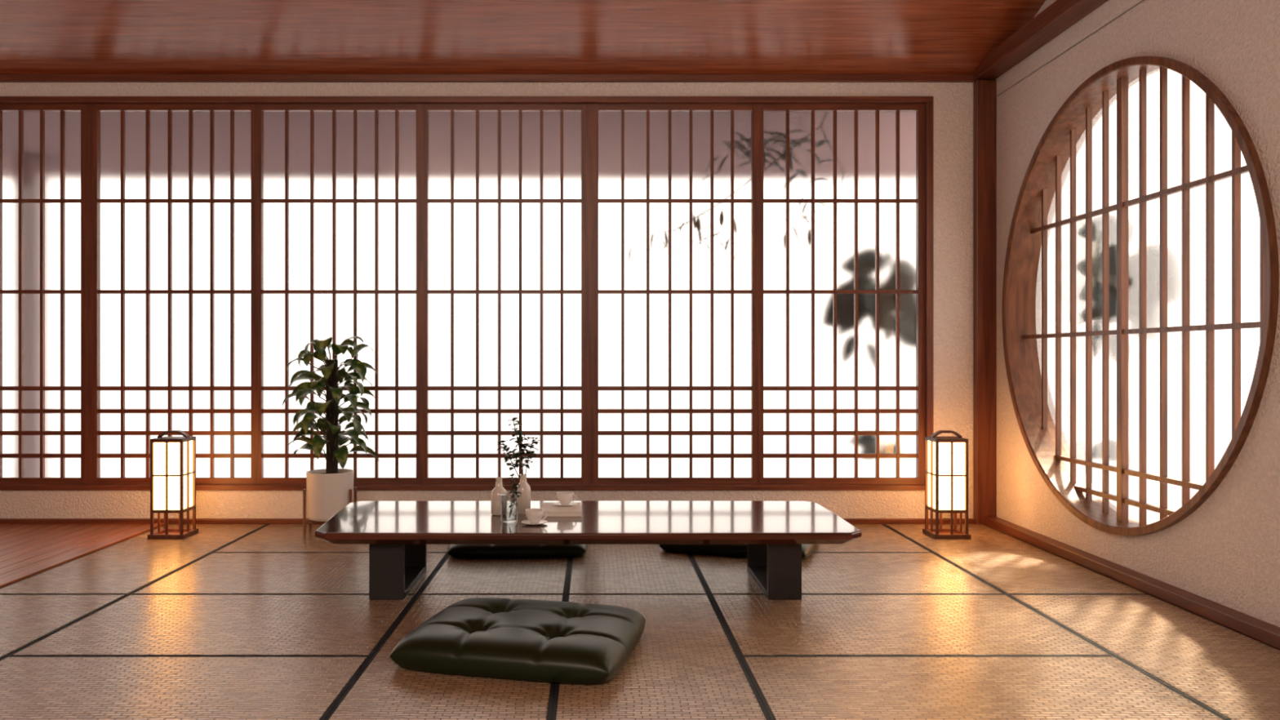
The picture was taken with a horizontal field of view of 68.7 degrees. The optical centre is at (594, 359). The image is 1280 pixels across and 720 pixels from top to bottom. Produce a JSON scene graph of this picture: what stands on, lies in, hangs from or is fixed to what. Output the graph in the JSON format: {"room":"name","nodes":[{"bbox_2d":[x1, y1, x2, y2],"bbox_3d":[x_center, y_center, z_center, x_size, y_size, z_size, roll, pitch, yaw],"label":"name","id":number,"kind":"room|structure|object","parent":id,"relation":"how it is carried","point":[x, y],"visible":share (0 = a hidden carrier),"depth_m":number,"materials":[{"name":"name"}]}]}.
{"room":"traditional dwelling","nodes":[
{"label":"traditional dwelling","id":0,"kind":"room"},
{"bbox_2d":[0,81,973,518],"bbox_3d":[-1.430,-0.390,5.800,7.740,2.780,0.140,0,0,0],"label":"wall","id":1,"kind":"structure","parent":0,"point":[953,102],"depth_m":5.73,"materials":[{"name":"paint"}]},
{"bbox_2d":[0,103,88,484],"bbox_3d":[-3.618,-0.405,5.765,1.025,2.340,0.040,0,0,0],"label":"window","id":2,"kind":"structure","parent":1,"relation":"in","point":[44,148],"depth_m":5.78,"materials":[{"name":"white paper"}]},
{"bbox_2d":[88,103,256,484],"bbox_3d":[-2.591,-0.405,5.765,1.028,2.340,0.040,0,0,0],"label":"window","id":3,"kind":"structure","parent":1,"relation":"in","point":[172,187],"depth_m":5.78,"materials":[{"name":"white paper"}]},
{"bbox_2d":[256,103,422,484],"bbox_3d":[-1.569,-0.405,5.765,1.018,2.340,0.040,0,0,0],"label":"window","id":4,"kind":"structure","parent":1,"relation":"in","point":[339,186],"depth_m":5.78,"materials":[{"name":"white paper"}]},
{"bbox_2d":[0,96,933,490],"bbox_3d":[-1.615,-0.407,5.768,7.370,2.405,0.125,0,0,0],"label":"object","id":5,"kind":"structure","parent":1,"relation":"attached to","point":[927,100],"depth_m":5.71,"materials":[{"name":"brown wood"}]},
{"bbox_2d":[0,73,974,82],"bbox_3d":[-1.490,-1.722,5.715,7.620,0.045,0.030,0,0,0],"label":"trim","id":6,"kind":"structure","parent":1,"relation":"attached to","point":[4,77],"depth_m":5.70,"materials":[{"name":"brown wood"}]},
{"bbox_2d":[0,518,975,524],"bbox_3d":[-1.490,0.985,5.710,7.620,0.030,0.040,0,0,0],"label":"baseboard","id":7,"kind":"structure","parent":1,"relation":"attached to","point":[2,521],"depth_m":5.69,"materials":[{"name":"brown wood"}]},
{"bbox_2d":[422,103,590,484],"bbox_3d":[-0.544,-0.405,5.765,1.032,2.340,0.040,0,0,0],"label":"window","id":8,"kind":"structure","parent":1,"relation":"in","point":[506,187],"depth_m":5.78,"materials":[{"name":"white paper"}]},
{"bbox_2d":[590,103,757,484],"bbox_3d":[0.489,-0.405,5.765,1.032,2.340,0.040,0,0,0],"label":"window","id":9,"kind":"structure","parent":1,"relation":"in","point":[673,187],"depth_m":5.78,"materials":[{"name":"white paper"}]},
{"bbox_2d":[757,103,924,484],"bbox_3d":[1.518,-0.405,5.765,1.025,2.340,0.040,0,0,0],"label":"window","id":10,"kind":"structure","parent":1,"relation":"in","point":[841,187],"depth_m":5.78,"materials":[{"name":"white paper"}]},
{"bbox_2d":[973,80,996,524],"bbox_3d":[2.380,-0.350,5.700,0.120,2.700,0.060,0,0,0],"label":"corner post","id":11,"kind":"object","parent":1,"relation":"attached to","point":[984,91],"depth_m":5.67,"materials":[{"name":"brown wood"}]},
{"bbox_2d":[0,0,1045,73],"bbox_3d":[-1.405,-2.439,1.265,8.090,1.519,9.330,0,0,0],"label":"ceiling","id":12,"kind":"structure","parent":0,"point":[37,36],"depth_m":5.34,"materials":[{"name":"brown wood"}]},
{"bbox_2d":[0,522,1247,719],"bbox_3d":[-1.355,1.054,1.315,8.190,0.132,9.330,0,0,0],"label":"floor","id":13,"kind":"structure","parent":0,"point":[26,550],"depth_m":5.08,"materials":[{"name":"brown wood"}]},
{"bbox_2d":[0,524,1279,719],"bbox_3d":[-0.117,1.001,1.245,4.963,0.010,8.888,0,0,0],"label":"mats","id":14,"kind":"object","parent":13,"relation":"on","point":[219,621],"visible":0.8,"depth_m":3.39,"materials":[{"name":"woven straw"},{"name":"cloth"}]},
{"bbox_2d":[147,430,198,538],"bbox_3d":[-2.385,0.698,5.300,0.200,0.596,0.200,0,0,0],"label":"lantern","id":15,"kind":"object","parent":14,"relation":"on","point":[172,459],"visible":1,"depth_m":5.22,"materials":[{"name":"white paper"}]},
{"bbox_2d":[282,336,379,534],"bbox_3d":[-1.518,0.428,5.397,0.493,1.135,0.482,0,0,27],"label":"potted plant","id":16,"kind":"object","parent":14,"relation":"on","point":[330,489],"visible":0.98,"depth_m":5.34,"materials":[{"name":"green plant"}]},
{"bbox_2d":[389,597,645,684],"bbox_3d":[-0.235,0.939,3.215,0.758,0.109,0.649,0,0,14],"label":"floor cushion","id":17,"kind":"object","parent":14,"relation":"on","point":[543,641],"visible":1,"depth_m":2.99,"materials":[{"name":"black leather"}]},
{"bbox_2d":[447,544,587,558],"bbox_3d":[-0.400,0.951,5.000,0.746,0.084,0.688,0,0,0],"label":"floor cushion","id":18,"kind":"object","parent":14,"relation":"on","point":[458,551],"visible":0.33,"depth_m":4.68,"materials":[{"name":"black leather"}]},
{"bbox_2d":[315,500,861,599],"bbox_3d":[-0.050,0.847,4.205,2.300,0.298,0.880,0,0,0],"label":"dining table","id":19,"kind":"object","parent":14,"relation":"on","point":[397,534],"visible":1,"depth_m":3.91,"materials":[{"name":"brown wood"}]},
{"bbox_2d":[490,476,506,515],"bbox_3d":[-0.430,0.614,4.220,0.074,0.168,0.074,0,0,0],"label":"bottle vase","id":20,"kind":"object","parent":19,"relation":"on","point":[499,489],"visible":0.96,"depth_m":4.19,"materials":[{"name":"white ceramic"}]},
{"bbox_2d":[500,473,521,523],"bbox_3d":[-0.358,0.594,4.020,0.092,0.206,0.079,0,0,0],"label":"glass vase","id":21,"kind":"object","parent":19,"relation":"on","point":[515,488],"visible":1,"depth_m":4.02,"materials":[{"name":"clear glass"}]},
{"bbox_2d":[495,417,541,513],"bbox_3d":[-0.349,0.481,4.291,0.210,0.434,0.096,0,0,0],"label":"bottle vase","id":22,"kind":"object","parent":19,"relation":"on","point":[524,501],"visible":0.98,"depth_m":4.27,"materials":[{"name":"white ceramic"}]},
{"bbox_2d":[521,508,547,524],"bbox_3d":[-0.255,0.668,3.980,0.112,0.060,0.112,0,0,0],"label":"tea cup","id":23,"kind":"object","parent":19,"relation":"on","point":[534,516],"visible":1,"depth_m":3.96,"materials":[{"name":"white ceramic"}]},
{"bbox_2d":[541,502,582,516],"bbox_3d":[-0.152,0.686,4.290,0.192,0.024,0.275,0,0,0],"label":"book","id":24,"kind":"object","parent":19,"relation":"on","point":[551,509],"visible":0.76,"depth_m":4.18,"materials":[{"name":"beige paper"}]},
{"bbox_2d":[553,491,577,506],"bbox_3d":[-0.135,0.644,4.330,0.112,0.060,0.112,0,0,0],"label":"tea cup","id":25,"kind":"object","parent":24,"relation":"on","point":[565,498],"visible":1,"depth_m":4.31,"materials":[{"name":"white ceramic"}]},
{"bbox_2d":[658,543,816,559],"bbox_3d":[0.790,0.951,5.020,0.782,0.084,0.662,0,0,18],"label":"floor cushion","id":26,"kind":"object","parent":14,"relation":"on","point":[728,550],"visible":0.12,"depth_m":4.74,"materials":[{"name":"black leather"}]},
{"bbox_2d":[922,430,971,538],"bbox_3d":[1.995,0.698,5.300,0.200,0.596,0.200,0,0,0],"label":"lantern","id":27,"kind":"object","parent":14,"relation":"on","point":[946,458],"visible":1,"depth_m":5.22,"materials":[{"name":"white paper"}]},
{"bbox_2d":[995,0,1279,626],"bbox_3d":[2.540,-1.060,1.335,0.200,4.119,9.070,0,0,0],"label":"wall","id":28,"kind":"structure","parent":0,"point":[1226,553],"depth_m":3.87,"materials":[{"name":"paint"}]},
{"bbox_2d":[973,0,1108,81],"bbox_3d":[2.375,-1.752,1.264,0.130,0.095,8.929,0,0,0],"label":"trim","id":29,"kind":"structure","parent":28,"relation":"attached to","point":[1060,15],"depth_m":4.98,"materials":[{"name":"brown wood"}]},
{"bbox_2d":[984,516,1279,648],"bbox_3d":[2.402,0.975,1.235,0.075,0.050,8.870,0,0,0],"label":"baseboard","id":30,"kind":"structure","parent":28,"relation":"attached to","point":[1268,633],"depth_m":3.99,"materials":[{"name":"brown wood"}]},
{"bbox_2d":[1001,56,1279,535],"bbox_3d":[2.520,-0.285,4.430,0.220,2.196,2.196,0,0,0],"label":"window","id":31,"kind":"structure","parent":28,"relation":"in","point":[1140,286],"depth_m":4.32,"materials":[{"name":"white paper"}]}
]}

